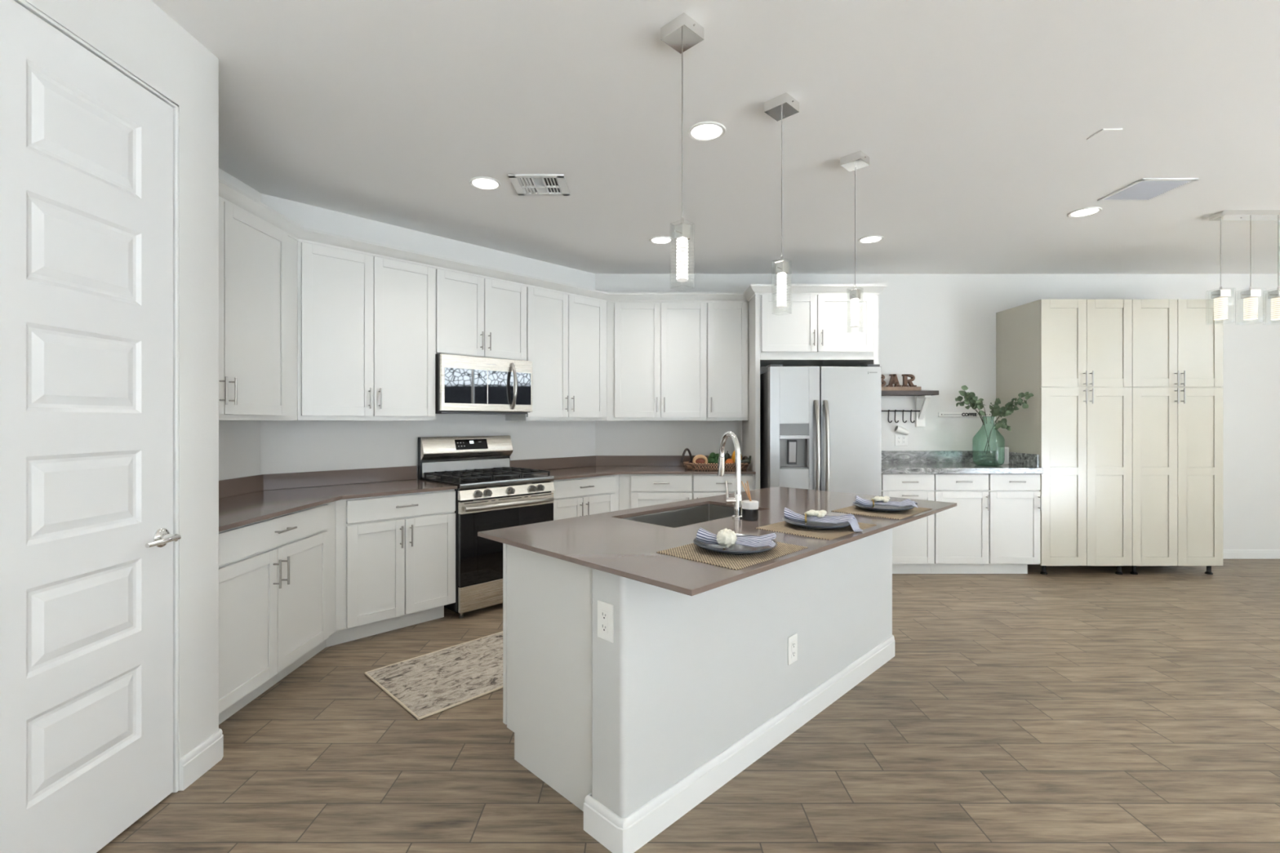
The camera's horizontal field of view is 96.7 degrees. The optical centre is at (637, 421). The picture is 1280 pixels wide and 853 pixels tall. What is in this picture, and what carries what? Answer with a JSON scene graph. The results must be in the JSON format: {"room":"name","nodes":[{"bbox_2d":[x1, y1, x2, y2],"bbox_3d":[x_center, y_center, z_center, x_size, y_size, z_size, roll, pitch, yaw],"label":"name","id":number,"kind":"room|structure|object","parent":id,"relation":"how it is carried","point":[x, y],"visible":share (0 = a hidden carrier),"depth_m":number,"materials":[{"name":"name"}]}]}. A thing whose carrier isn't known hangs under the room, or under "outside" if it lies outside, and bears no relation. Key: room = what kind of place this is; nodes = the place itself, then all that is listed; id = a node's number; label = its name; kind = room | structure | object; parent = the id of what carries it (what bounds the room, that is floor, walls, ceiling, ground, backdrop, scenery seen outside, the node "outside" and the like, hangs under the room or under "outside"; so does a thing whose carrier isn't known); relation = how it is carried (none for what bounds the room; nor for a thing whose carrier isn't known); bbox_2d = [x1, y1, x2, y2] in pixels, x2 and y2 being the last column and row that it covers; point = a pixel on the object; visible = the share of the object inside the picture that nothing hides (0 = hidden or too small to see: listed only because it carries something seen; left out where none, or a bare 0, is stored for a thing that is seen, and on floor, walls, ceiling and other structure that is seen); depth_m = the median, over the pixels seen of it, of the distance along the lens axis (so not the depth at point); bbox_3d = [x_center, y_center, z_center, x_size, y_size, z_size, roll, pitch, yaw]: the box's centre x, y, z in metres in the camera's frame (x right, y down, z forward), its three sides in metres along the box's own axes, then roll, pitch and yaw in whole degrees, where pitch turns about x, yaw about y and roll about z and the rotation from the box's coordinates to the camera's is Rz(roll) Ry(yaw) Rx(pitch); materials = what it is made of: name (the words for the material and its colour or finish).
{"room":"kitchen","nodes":[
{"label":"kitchen","id":0,"kind":"room"},
{"bbox_2d":[25,0,218,791],"bbox_3d":[-2.005,-0.049,-0.874,0.710,2.757,6.253,0,0,0],"label":"wall","id":1,"kind":"structure","parent":0,"point":[139,36],"depth_m":2.11,"materials":[{"name":"white paint"}]},
{"bbox_2d":[0,0,181,852],"bbox_3d":[-1.673,0.097,1.720,0.154,2.467,0.659,0,0,0],"label":"door","id":2,"kind":"structure","parent":1,"relation":"in","point":[90,536],"depth_m":1.70,"materials":[{"name":"white paint"}]},
{"bbox_2d":[179,728,223,791],"bbox_3d":[-1.736,1.274,2.157,0.199,0.113,0.220,0,0,0],"label":"baseboard","id":3,"kind":"structure","parent":1,"relation":"attached to","point":[205,756],"depth_m":2.13,"materials":[{"name":"white paint"}]},
{"bbox_2d":[218,168,261,479],"bbox_3d":[-2.410,-0.049,2.871,0.100,2.757,1.457,0,0,0],"label":"wall","id":4,"kind":"structure","parent":0,"point":[239,441],"depth_m":3.36,"materials":[{"name":"white paint"}]},
{"bbox_2d":[218,198,297,420],"bbox_3d":[-2.178,-0.557,2.908,0.361,1.105,1.302,0,0,0],"label":"upper cabinet","id":5,"kind":"object","parent":4,"relation":"attached to","point":[258,261],"visible":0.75,"depth_m":3.04,"materials":[{"name":"white paint"}]},
{"bbox_2d":[261,193,595,479],"bbox_3d":[-1.422,-0.049,4.570,0.100,2.757,2.755,0,0,45],"label":"wall","id":6,"kind":"structure","parent":0,"point":[286,446],"depth_m":4.17,"materials":[{"name":"white paint"}]},
{"bbox_2d":[218,466,417,498],"bbox_3d":[-2.204,0.383,3.324,0.447,0.100,2.119,0,0,19],"label":"backsplash","id":7,"kind":"structure","parent":6,"relation":"attached to","point":[243,485],"depth_m":3.74,"materials":[{"name":"brown stone"}]},
{"bbox_2d":[297,240,435,420],"bbox_3d":[-1.881,-0.557,3.782,0.989,1.105,0.361,0,0,-45],"label":"upper cabinet","id":8,"kind":"object","parent":6,"relation":"attached to","point":[366,323],"visible":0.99,"depth_m":3.69,"materials":[{"name":"white paint"}]},
{"bbox_2d":[435,268,526,360],"bbox_3d":[-1.261,-0.795,4.402,0.361,0.630,0.763,0,0,45],"label":"upper cabinet","id":9,"kind":"object","parent":6,"relation":"attached to","point":[475,316],"visible":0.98,"depth_m":4.26,"materials":[{"name":"white paint"}]},
{"bbox_2d":[435,353,532,414],"bbox_3d":[-1.222,-0.267,4.364,0.760,0.422,0.464,0,0,-45],"label":"microwave","id":10,"kind":"object","parent":9,"relation":"attached to","point":[464,384],"visible":0.98,"depth_m":4.20,"materials":[{"name":"silver metal"}]},
{"bbox_2d":[505,286,606,420],"bbox_3d":[-0.638,-0.557,5.025,0.361,1.105,0.997,0,0,45],"label":"upper cabinet","id":11,"kind":"object","parent":6,"relation":"attached to","point":[566,334],"visible":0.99,"depth_m":4.85,"materials":[{"name":"white paint"}]},
{"bbox_2d":[96,559,1279,852],"bbox_3d":[2.620,1.380,0.754,10.160,0.100,9.709,0,0,0],"label":"floor","id":12,"kind":"structure","parent":0,"point":[1068,708],"depth_m":2.30,"materials":[{"name":"brown wood"}]},
{"bbox_2d":[218,501,335,724],"bbox_3d":[-2.031,0.892,2.908,0.656,0.876,1.302,0,0,0],"label":"base cabinet","id":13,"kind":"object","parent":12,"relation":"on","point":[277,575],"visible":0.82,"depth_m":2.71,"materials":[{"name":"white paint"}]},
{"bbox_2d":[218,466,457,531],"bbox_3d":[-1.783,0.393,3.256,1.153,0.120,2.001,0,0,0],"label":"countertop","id":14,"kind":"structure","parent":13,"relation":"on","point":[243,500],"depth_m":3.52,"materials":[{"name":"brown stone"}]},
{"bbox_2d":[325,488,455,647],"bbox_3d":[-1.777,0.892,3.677,0.988,0.876,0.656,0,0,-45],"label":"base cabinet","id":15,"kind":"object","parent":12,"relation":"on","point":[395,554],"visible":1,"depth_m":3.53,"materials":[{"name":"white paint"}]},
{"bbox_2d":[364,631,502,719],"bbox_3d":[-0.655,1.324,3.307,1.561,0.011,0.658,0,0,-45],"label":"runner rug","id":16,"kind":"object","parent":12,"relation":"on","point":[427,685],"visible":0.49,"depth_m":2.94,"materials":[{"name":"beige fabric"}]},
{"bbox_2d":[417,435,554,617],"bbox_3d":[-1.122,0.725,4.272,0.773,1.210,0.714,0,0,-45],"label":"gas range","id":17,"kind":"object","parent":12,"relation":"on","point":[491,494],"visible":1,"depth_m":4.04,"materials":[{"name":"silver metal"}]},
{"bbox_2d":[422,473,547,485],"bbox_3d":[-1.124,0.426,4.273,0.773,0.016,0.570,0,0,-45],"label":"cooktop","id":18,"kind":"object","parent":17,"relation":"in","point":[525,478],"depth_m":4.07,"materials":[{"name":"black metal"}]},
{"bbox_2d":[551,474,618,520],"bbox_3d":[-0.529,0.892,4.925,0.984,0.876,0.656,0,0,-45],"label":"base cabinet","id":19,"kind":"object","parent":12,"relation":"on","point":[581,496],"visible":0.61,"depth_m":4.61,"materials":[{"name":"white paint"}]},
{"bbox_2d":[510,455,755,479],"bbox_3d":[-0.050,0.393,4.932,2.115,0.120,1.152,0,0,0],"label":"countertop","id":20,"kind":"structure","parent":19,"relation":"on","point":[577,467],"depth_m":5.16,"materials":[{"name":"brown stone"}]},
{"bbox_2d":[680,448,749,471],"bbox_3d":[0.687,0.337,5.095,0.616,0.191,0.310,0,0,0],"label":"wicker tray","id":21,"kind":"object","parent":20,"relation":"on","point":[689,466],"visible":0.83,"depth_m":4.97,"materials":[{"name":"brown wicker"}]},
{"bbox_2d":[692,454,707,462],"bbox_3d":[0.552,0.358,5.069,0.137,0.122,0.071,0,0,0],"label":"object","id":22,"kind":"object","parent":21,"relation":"in","point":[699,458],"visible":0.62,"depth_m":5.04,"materials":[{"name":"beige food"}]},
{"bbox_2d":[707,452,719,463],"bbox_3d":[0.694,0.349,5.096,0.159,0.139,0.118,0,0,0],"label":"broccoli","id":23,"kind":"object","parent":21,"relation":"in","point":[713,458],"visible":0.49,"depth_m":5.05,"materials":[{"name":"green food"}]},
{"bbox_2d":[724,451,731,462],"bbox_3d":[0.804,0.348,5.130,0.074,0.160,0.071,0,0,0],"label":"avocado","id":24,"kind":"object","parent":21,"relation":"in","point":[726,455],"visible":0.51,"depth_m":5.11,"materials":[{"name":"green food"}]},
{"bbox_2d":[724,458,733,463],"bbox_3d":[0.810,0.376,5.031,0.080,0.088,0.080,0,0,0],"label":"orange","id":25,"kind":"object","parent":21,"relation":"in","point":[728,460],"visible":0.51,"depth_m":5.01,"materials":[{"name":"orange food"}]},
{"bbox_2d":[731,450,742,462],"bbox_3d":[0.895,0.329,5.151,0.094,0.182,0.091,0,0,0],"label":"bell pepper","id":26,"kind":"object","parent":21,"relation":"in","point":[733,456],"visible":0.21,"depth_m":5.12,"materials":[{"name":"food"}]},
{"bbox_2d":[734,455,751,463],"bbox_3d":[0.930,0.354,5.042,0.147,0.100,0.056,0,0,17],"label":"zucchini","id":27,"kind":"object","parent":21,"relation":"in","point":[747,460],"visible":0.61,"depth_m":5.01,"materials":[{"name":"green food"}]},
{"bbox_2d":[618,474,692,510],"bbox_3d":[0.029,0.892,5.180,0.882,0.876,0.656,0,0,0],"label":"base cabinet","id":28,"kind":"object","parent":12,"relation":"on","point":[635,491],"visible":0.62,"depth_m":4.89,"materials":[{"name":"white paint"}]},
{"bbox_2d":[502,528,894,852],"bbox_3d":[0.444,0.890,2.747,2.146,0.880,0.761,0,0,-45],"label":"kitchen island","id":29,"kind":"object","parent":12,"relation":"on","point":[636,731],"visible":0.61,"depth_m":2.06,"materials":[{"name":"grey paint"}]},
{"bbox_2d":[597,600,613,643],"bbox_3d":[-0.104,0.630,1.790,0.074,0.118,0.009,0,0,45],"label":"wall outlet","id":30,"kind":"object","parent":29,"relation":"attached to","point":[605,611],"visible":1,"depth_m":1.78,"materials":[{"name":"white plastic"}]},
{"bbox_2d":[600,609,608,633],"bbox_3d":[-0.105,0.630,1.788,0.033,0.068,0.003,0,0,45],"label":"receptacle","id":31,"kind":"object","parent":30,"relation":"attached to","point":[604,613],"depth_m":1.79,"materials":[{"name":"white plastic"}]},
{"bbox_2d":[477,486,956,595],"bbox_3d":[0.531,0.442,2.619,2.195,0.016,1.083,0,0,-45],"label":"island countertop","id":32,"kind":"structure","parent":29,"relation":"on","point":[606,542],"depth_m":2.15,"materials":[{"name":"brown stone"}]},
{"bbox_2d":[622,503,759,528],"bbox_3d":[0.266,0.556,2.699,0.416,0.211,0.753,0,0,45],"label":"undermount sink","id":33,"kind":"object","parent":32,"relation":"in","point":[679,517],"visible":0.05,"depth_m":2.96,"materials":[{"name":"grey metal"}]},
{"bbox_2d":[717,431,742,518],"bbox_3d":[0.408,0.240,2.643,0.081,0.387,0.249,0,0,-16],"label":"kitchen faucet","id":34,"kind":"object","parent":32,"relation":"on","point":[736,500],"visible":0.95,"depth_m":2.55,"materials":[{"name":"silver metal"}]},
{"bbox_2d":[656,542,808,570],"bbox_3d":[0.322,0.432,1.913,0.318,0.002,0.418,0,0,45],"label":"placemat","id":35,"kind":"object","parent":32,"relation":"on","point":[692,552],"visible":0.57,"depth_m":1.83,"materials":[{"name":"beige wicker"}]},
{"bbox_2d":[693,533,777,555],"bbox_3d":[0.325,0.419,1.916,0.280,0.024,0.280,0,0,0],"label":"plate","id":36,"kind":"object","parent":35,"relation":"on","point":[736,549],"visible":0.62,"depth_m":1.88,"materials":[{"name":"grey ceramic"}]},
{"bbox_2d":[696,528,776,548],"bbox_3d":[0.325,0.391,1.907,0.270,0.066,0.149,0,0,14],"label":"napkin","id":37,"kind":"object","parent":36,"relation":"on","point":[725,538],"visible":1,"depth_m":1.88,"materials":[{"name":"blue fabric"}]},
{"bbox_2d":[715,528,737,548],"bbox_3d":[0.295,0.390,1.892,0.069,0.065,0.064,0,0,14],"label":"flower","id":38,"kind":"object","parent":37,"relation":"on","point":[726,538],"depth_m":1.87,"materials":[{"name":"white plant"}]},
{"bbox_2d":[741,480,758,520],"bbox_3d":[0.493,0.347,2.500,0.072,0.172,0.071,0,0,0],"label":"reed diffuser","id":39,"kind":"object","parent":32,"relation":"on","point":[749,508],"visible":1,"depth_m":2.47,"materials":[{"name":"black"}]},
{"bbox_2d":[755,520,876,540],"bbox_3d":[0.735,0.432,2.334,0.418,0.002,0.318,0,0,-45],"label":"placemat","id":40,"kind":"object","parent":32,"relation":"on","point":[782,526],"visible":0.64,"depth_m":2.25,"materials":[{"name":"beige wicker"}]},
{"bbox_2d":[782,514,850,529],"bbox_3d":[0.738,0.419,2.338,0.280,0.024,0.280,0,0,0],"label":"plate","id":41,"kind":"object","parent":40,"relation":"on","point":[811,525],"visible":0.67,"depth_m":2.30,"materials":[{"name":"grey ceramic"}]},
{"bbox_2d":[783,507,862,531],"bbox_3d":[0.749,0.395,2.312,0.304,0.066,0.142,0,0,20],"label":"napkin","id":42,"kind":"object","parent":41,"relation":"on","point":[789,514],"visible":1,"depth_m":2.33,"materials":[{"name":"blue fabric"}]},
{"bbox_2d":[804,509,826,517],"bbox_3d":[0.733,0.381,2.348,0.089,0.029,0.067,0,0,20],"label":"flower","id":43,"kind":"object","parent":42,"relation":"on","point":[821,513],"depth_m":2.33,"materials":[{"name":"white plant"}]},
{"bbox_2d":[831,505,932,519],"bbox_3d":[1.189,0.432,2.769,0.418,0.002,0.318,0,0,-45],"label":"placemat","id":44,"kind":"object","parent":32,"relation":"on","point":[853,509],"visible":0.64,"depth_m":2.69,"materials":[{"name":"beige wicker"}]},
{"bbox_2d":[852,501,914,512],"bbox_3d":[1.193,0.419,2.773,0.280,0.024,0.280,0,0,0],"label":"plate","id":45,"kind":"object","parent":44,"relation":"on","point":[877,508],"visible":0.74,"depth_m":2.73,"materials":[{"name":"grey ceramic"}]},
{"bbox_2d":[853,495,918,507],"bbox_3d":[1.203,0.394,2.756,0.290,0.059,0.152,0,0,12],"label":"napkin","id":46,"kind":"object","parent":45,"relation":"on","point":[884,500],"visible":1,"depth_m":2.77,"materials":[{"name":"blue fabric"}]},
{"bbox_2d":[871,496,889,502],"bbox_3d":[1.186,0.381,2.782,0.089,0.029,0.067,0,0,12],"label":"flower","id":47,"kind":"object","parent":46,"relation":"on","point":[886,499],"depth_m":2.76,"materials":[{"name":"white plant"}]},
{"bbox_2d":[787,633,797,665],"bbox_3d":[0.666,0.980,2.444,0.074,0.118,0.009,0,0,-45],"label":"wall outlet","id":48,"kind":"object","parent":29,"relation":"attached to","point":[793,640],"visible":1,"depth_m":2.44,"materials":[{"name":"white plastic"}]},
{"bbox_2d":[791,640,795,657],"bbox_3d":[0.668,0.980,2.442,0.033,0.068,0.003,0,0,-45],"label":"receptacle","id":49,"kind":"object","parent":48,"relation":"attached to","point":[793,642],"depth_m":2.44,"materials":[{"name":"white plastic"}]},
{"bbox_2d":[692,474,755,499],"bbox_3d":[0.740,0.892,5.180,0.538,0.876,0.656,0,0,0],"label":"base cabinet","id":50,"kind":"object","parent":12,"relation":"on","point":[704,486],"visible":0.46,"depth_m":4.89,"materials":[{"name":"white paint"}]},
{"bbox_2d":[742,294,878,489],"bbox_3d":[1.538,0.110,5.170,1.056,2.440,0.676,0,0,0],"label":"refrigerator surround","id":51,"kind":"object","parent":12,"relation":"on","point":[811,330],"visible":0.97,"depth_m":4.88,"materials":[{"name":"white paint"}]},
{"bbox_2d":[760,364,881,496],"bbox_3d":[1.534,0.429,5.013,0.911,1.792,0.893,0,0,0],"label":"refrigerator","id":52,"kind":"object","parent":12,"relation":"on","point":[820,427],"visible":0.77,"depth_m":4.65,"materials":[{"name":"grey metal"}]},
{"bbox_2d":[881,473,934,573],"bbox_3d":[2.318,0.890,5.180,0.467,0.879,0.656,0,0,0],"label":"base cabinet","id":53,"kind":"object","parent":12,"relation":"on","point":[913,542],"visible":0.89,"depth_m":4.89,"materials":[{"name":"white paint"}]},
{"bbox_2d":[881,450,1043,473],"bbox_3d":[2.767,0.369,5.186,1.398,0.164,0.644,0,0,0],"label":"countertop","id":54,"kind":"structure","parent":53,"relation":"on","point":[892,461],"depth_m":5.31,"materials":[{"name":"grey stone"}]},
{"bbox_2d":[998,447,1008,464],"bbox_3d":[3.396,0.320,5.284,0.082,0.158,0.041,0,0,0],"label":"candle","id":55,"kind":"object","parent":54,"relation":"on","point":[1003,452],"visible":1,"depth_m":5.26,"materials":[{"name":"wax"}]},
{"bbox_3d":[3.163,0.178,5.135,0.248,0.442,0.248,0,0,0],"label":"glass vase","id":56,"kind":"object","parent":54,"relation":"on","visible":0},
{"bbox_2d":[955,385,1033,454],"bbox_3d":[3.172,-0.012,5.086,0.596,0.624,0.192,0,0,21],"label":"eucalyptus stems","id":57,"kind":"object","parent":56,"relation":"in","point":[971,398],"visible":1,"depth_m":5.10,"materials":[{"name":"green plant"}]},
{"bbox_2d":[930,473,989,573],"bbox_3d":[2.787,0.890,5.180,0.467,0.879,0.656,0,0,0],"label":"base cabinet","id":58,"kind":"object","parent":12,"relation":"on","point":[961,531],"visible":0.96,"depth_m":4.90,"materials":[{"name":"white paint"}]},
{"bbox_2d":[984,473,1041,573],"bbox_3d":[3.242,0.890,5.180,0.441,0.879,0.656,0,0,0],"label":"base cabinet","id":59,"kind":"object","parent":12,"relation":"on","point":[1015,499],"visible":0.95,"depth_m":4.90,"materials":[{"name":"white paint"}]},
{"bbox_2d":[995,298,1132,574],"bbox_3d":[3.857,0.140,5.179,0.783,2.379,0.654,0,0,0],"label":"tall cabinet","id":60,"kind":"object","parent":12,"relation":"on","point":[1074,356],"visible":0.92,"depth_m":4.90,"materials":[{"name":"beige paint"}]},
{"bbox_2d":[1129,298,1222,574],"bbox_3d":[4.641,0.140,5.179,0.781,2.379,0.654,0,0,0],"label":"tall cabinet","id":61,"kind":"object","parent":12,"relation":"on","point":[1177,357],"visible":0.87,"depth_m":4.89,"materials":[{"name":"beige paint"}]},
{"bbox_2d":[151,0,1279,273],"bbox_3d":[2.620,-1.477,0.754,10.160,0.100,9.709,0,0,0],"label":"ceiling","id":62,"kind":"structure","parent":0,"point":[974,120],"depth_m":2.72,"materials":[{"name":"white paint"}]},
{"bbox_2d":[469,176,501,190],"bbox_3d":[-0.915,-1.423,3.411,0.188,0.007,0.188,0,0,0],"label":"recessed light","id":63,"kind":"object","parent":62,"relation":"in","point":[483,183],"visible":1,"depth_m":3.40,"materials":[{"name":"white plastic"}]},
{"bbox_2d":[507,173,570,195],"bbox_3d":[-0.589,-1.421,3.425,0.327,0.012,0.293,0,0,0],"label":"ceiling vent","id":64,"kind":"object","parent":62,"relation":"in","point":[525,184],"visible":1,"depth_m":3.41,"materials":[{"name":"white metal"}]},
{"bbox_2d":[649,235,673,244],"bbox_3d":[0.184,-1.423,4.477,0.188,0.007,0.188,0,0,0],"label":"recessed light","id":65,"kind":"object","parent":62,"relation":"in","point":[659,239],"visible":0.99,"depth_m":4.47,"materials":[{"name":"white plastic"}]},
{"bbox_2d":[660,12,703,288],"bbox_3d":[0.162,-0.954,2.062,0.112,0.944,0.115,0,0,-45],"label":"pendant light","id":66,"kind":"object","parent":62,"relation":"hanging from","point":[682,33],"visible":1,"depth_m":2.05,"materials":[{"name":"silver metal"}]},
{"bbox_2d":[674,217,690,239],"bbox_3d":[0.161,-0.700,2.063,0.060,0.080,0.060,0,0,0],"label":"socket","id":67,"kind":"object","parent":66,"relation":"attached to","point":[682,230],"depth_m":2.05,"materials":[{"name":"silver metal"}]},
{"bbox_2d":[687,121,725,142],"bbox_3d":[0.338,-1.423,2.800,0.188,0.007,0.188,0,0,0],"label":"recessed light","id":68,"kind":"object","parent":62,"relation":"in","point":[704,131],"visible":1,"depth_m":2.79,"materials":[{"name":"white plastic"}]},
{"bbox_2d":[764,92,799,307],"bbox_3d":[0.644,-0.954,2.544,0.112,0.944,0.115,0,0,-45],"label":"pendant light","id":69,"kind":"object","parent":62,"relation":"hanging from","point":[782,106],"visible":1,"depth_m":2.53,"materials":[{"name":"silver metal"}]},
{"bbox_2d":[774,255,788,274],"bbox_3d":[0.643,-0.700,2.545,0.060,0.080,0.060,0,0,0],"label":"socket","id":70,"kind":"object","parent":69,"relation":"attached to","point":[781,267],"depth_m":2.53,"materials":[{"name":"silver metal"}]},
{"bbox_2d":[840,150,869,327],"bbox_3d":[1.174,-0.954,3.074,0.112,0.944,0.115,0,0,-45],"label":"pendant light","id":71,"kind":"object","parent":62,"relation":"hanging from","point":[857,160],"visible":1,"depth_m":3.06,"materials":[{"name":"white glass"}]},
{"bbox_2d":[849,284,860,299],"bbox_3d":[1.173,-0.700,3.075,0.060,0.080,0.060,0,0,0],"label":"socket","id":72,"kind":"object","parent":71,"relation":"attached to","point":[855,294],"depth_m":3.06,"materials":[{"name":"silver metal"}]},
{"bbox_2d":[857,235,884,243],"bbox_3d":[1.824,-1.423,4.460,0.188,0.007,0.188,0,0,0],"label":"recessed light","id":73,"kind":"object","parent":62,"relation":"in","point":[873,238],"visible":1,"depth_m":4.46,"materials":[{"name":"white plastic"}]},
{"bbox_2d":[1067,206,1102,217],"bbox_3d":[3.045,-1.423,3.878,0.188,0.007,0.188,0,0,0],"label":"recessed light","id":74,"kind":"object","parent":62,"relation":"in","point":[1086,211],"visible":1,"depth_m":3.87,"materials":[{"name":"white plastic"}]},
{"bbox_2d":[1086,128,1122,139],"bbox_3d":[2.314,-1.424,2.823,0.096,0.006,0.102,0,0,0],"label":"cover plate","id":75,"kind":"object","parent":62,"relation":"attached to","point":[1105,133],"visible":1,"depth_m":2.82,"materials":[{"name":"white paint"}]},
{"bbox_2d":[1097,177,1199,201],"bbox_3d":[3.126,-1.422,3.502,0.332,0.009,0.336,0,0,0],"label":"ceiling vent","id":76,"kind":"object","parent":62,"relation":"in","point":[1148,189],"visible":1,"depth_m":3.47,"materials":[{"name":"white metal"}]},
{"bbox_2d":[1207,209,1279,324],"bbox_3d":[4.390,-1.048,3.898,0.919,0.756,0.116,0,0,0],"label":"dining chandelier","id":77,"kind":"object","parent":62,"relation":"hanging from","point":[1250,296],"visible":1,"depth_m":3.88,"materials":[{"name":"silver metal"}]},
{"bbox_2d":[1210,285,1231,298],"bbox_3d":[3.995,-0.886,3.900,0.129,0.080,0.069,0,0,0],"label":"socket","id":78,"kind":"object","parent":77,"relation":"attached to","point":[1221,293],"depth_m":3.87,"materials":[{"name":"silver metal"}]},
{"bbox_2d":[1240,285,1261,298],"bbox_3d":[4.200,-0.886,3.900,0.129,0.080,0.069,0,0,0],"label":"socket","id":79,"kind":"object","parent":77,"relation":"attached to","point":[1251,293],"depth_m":3.87,"materials":[{"name":"silver metal"}]},
{"bbox_2d":[1267,285,1279,298],"bbox_3d":[4.390,-0.886,3.900,0.129,0.080,0.069,0,0,0],"label":"socket","id":80,"kind":"object","parent":77,"relation":"attached to","point":[1275,294],"depth_m":3.90,"materials":[{"name":"silver metal"}]},
{"bbox_2d":[742,508,758,520],"bbox_3d":[0.493,0.408,2.500,0.070,0.050,0.070,0,0,0],"label":"jar","id":81,"kind":"object","parent":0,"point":[748,514],"depth_m":2.47,"materials":[{"name":"black"}]},
{"bbox_2d":[595,273,1279,549],"bbox_3d":[3.623,-0.049,5.559,8.153,2.757,0.100,0,0,0],"label":"wall","id":82,"kind":"structure","parent":0,"point":[937,329],"depth_m":5.51,"materials":[{"name":"white paint"}]},
{"bbox_2d":[218,177,887,302],"bbox_3d":[-0.231,-1.126,4.301,5.262,0.076,1.586,0,0,-32],"label":"trim","id":83,"kind":"structure","parent":82,"relation":"attached to","point":[228,193],"depth_m":4.29,"materials":[{"name":"white paint"}]},
{"bbox_2d":[510,455,731,470],"bbox_3d":[-0.117,0.383,5.361,2.226,0.100,0.462,0,0,-18],"label":"backsplash","id":84,"kind":"structure","parent":82,"relation":"attached to","point":[592,460],"depth_m":5.49,"materials":[{"name":"brown stone"}]},
{"bbox_2d":[606,302,706,420],"bbox_3d":[0.109,-0.557,5.327,1.042,1.105,0.361,0,0,0],"label":"upper cabinet","id":85,"kind":"object","parent":82,"relation":"attached to","point":[656,352],"visible":1,"depth_m":5.19,"materials":[{"name":"white paint"}]},
{"bbox_2d":[706,302,748,420],"bbox_3d":[0.820,-0.557,5.327,0.378,1.105,0.361,0,0,0],"label":"upper cabinet","id":86,"kind":"object","parent":82,"relation":"attached to","point":[727,322],"visible":1,"depth_m":5.19,"materials":[{"name":"white paint"}]},
{"bbox_2d":[894,433,907,445],"bbox_3d":[2.548,0.180,5.504,0.121,0.118,0.009,0,0,0],"label":"wall outlet","id":87,"kind":"object","parent":82,"relation":"attached to","point":[900,439],"visible":1,"depth_m":5.50,"materials":[{"name":"white plastic"}]},
{"bbox_2d":[897,435,900,443],"bbox_3d":[2.525,0.180,5.502,0.033,0.068,0.003,0,0,0],"label":"receptacle","id":88,"kind":"object","parent":87,"relation":"attached to","point":[898,437],"depth_m":5.50,"materials":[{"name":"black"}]},
{"bbox_2d":[902,435,905,443],"bbox_3d":[2.571,0.180,5.502,0.033,0.068,0.003,0,0,0],"label":"receptacle","id":89,"kind":"object","parent":87,"relation":"attached to","point":[903,437],"depth_m":5.50,"materials":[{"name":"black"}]},
{"bbox_2d":[881,390,938,426],"bbox_3d":[2.451,-0.116,5.411,0.722,0.341,0.194,0,0,0],"label":"wall shelf","id":90,"kind":"object","parent":82,"relation":"attached to","point":[922,397],"visible":0.55,"depth_m":5.39,"materials":[{"name":"brown wood"}]},
{"bbox_2d":[881,409,919,422],"bbox_3d":[2.453,-0.048,5.466,0.625,0.132,0.034,0,0,0],"label":"hook rail","id":91,"kind":"object","parent":90,"relation":"attached to","point":[888,411],"visible":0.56,"depth_m":5.46,"materials":[{"name":"black metal"}]},
{"bbox_2d":[893,425,909,435],"bbox_3d":[2.541,0.086,5.479,0.132,0.095,0.068,0,0,0],"label":"mug","id":92,"kind":"object","parent":91,"relation":"hanging from","point":[901,430],"visible":1,"depth_m":5.46,"materials":[{"name":"white ceramic"}]},
{"bbox_2d":[881,373,921,390],"bbox_3d":[2.416,-0.365,5.389,0.492,0.158,0.090,0,0,0],"label":"sign","id":93,"kind":"object","parent":90,"relation":"on","point":[893,380],"visible":0.73,"depth_m":5.37,"materials":[{"name":"brown wood"}]},
{"bbox_2d":[938,412,991,417],"bbox_3d":[3.164,-0.064,5.503,0.512,0.044,0.011,0,0,0],"label":"coffee sign","id":94,"kind":"object","parent":82,"relation":"attached to","point":[940,414],"visible":0.99,"depth_m":5.50,"materials":[{"name":"white wood"}]},
{"bbox_2d":[1222,549,1279,559],"bbox_3d":[6.325,1.286,5.502,2.550,0.088,0.014,0,0,0],"label":"baseboard","id":95,"kind":"structure","parent":82,"relation":"attached to","point":[1227,553],"depth_m":5.50,"materials":[{"name":"white paint"}]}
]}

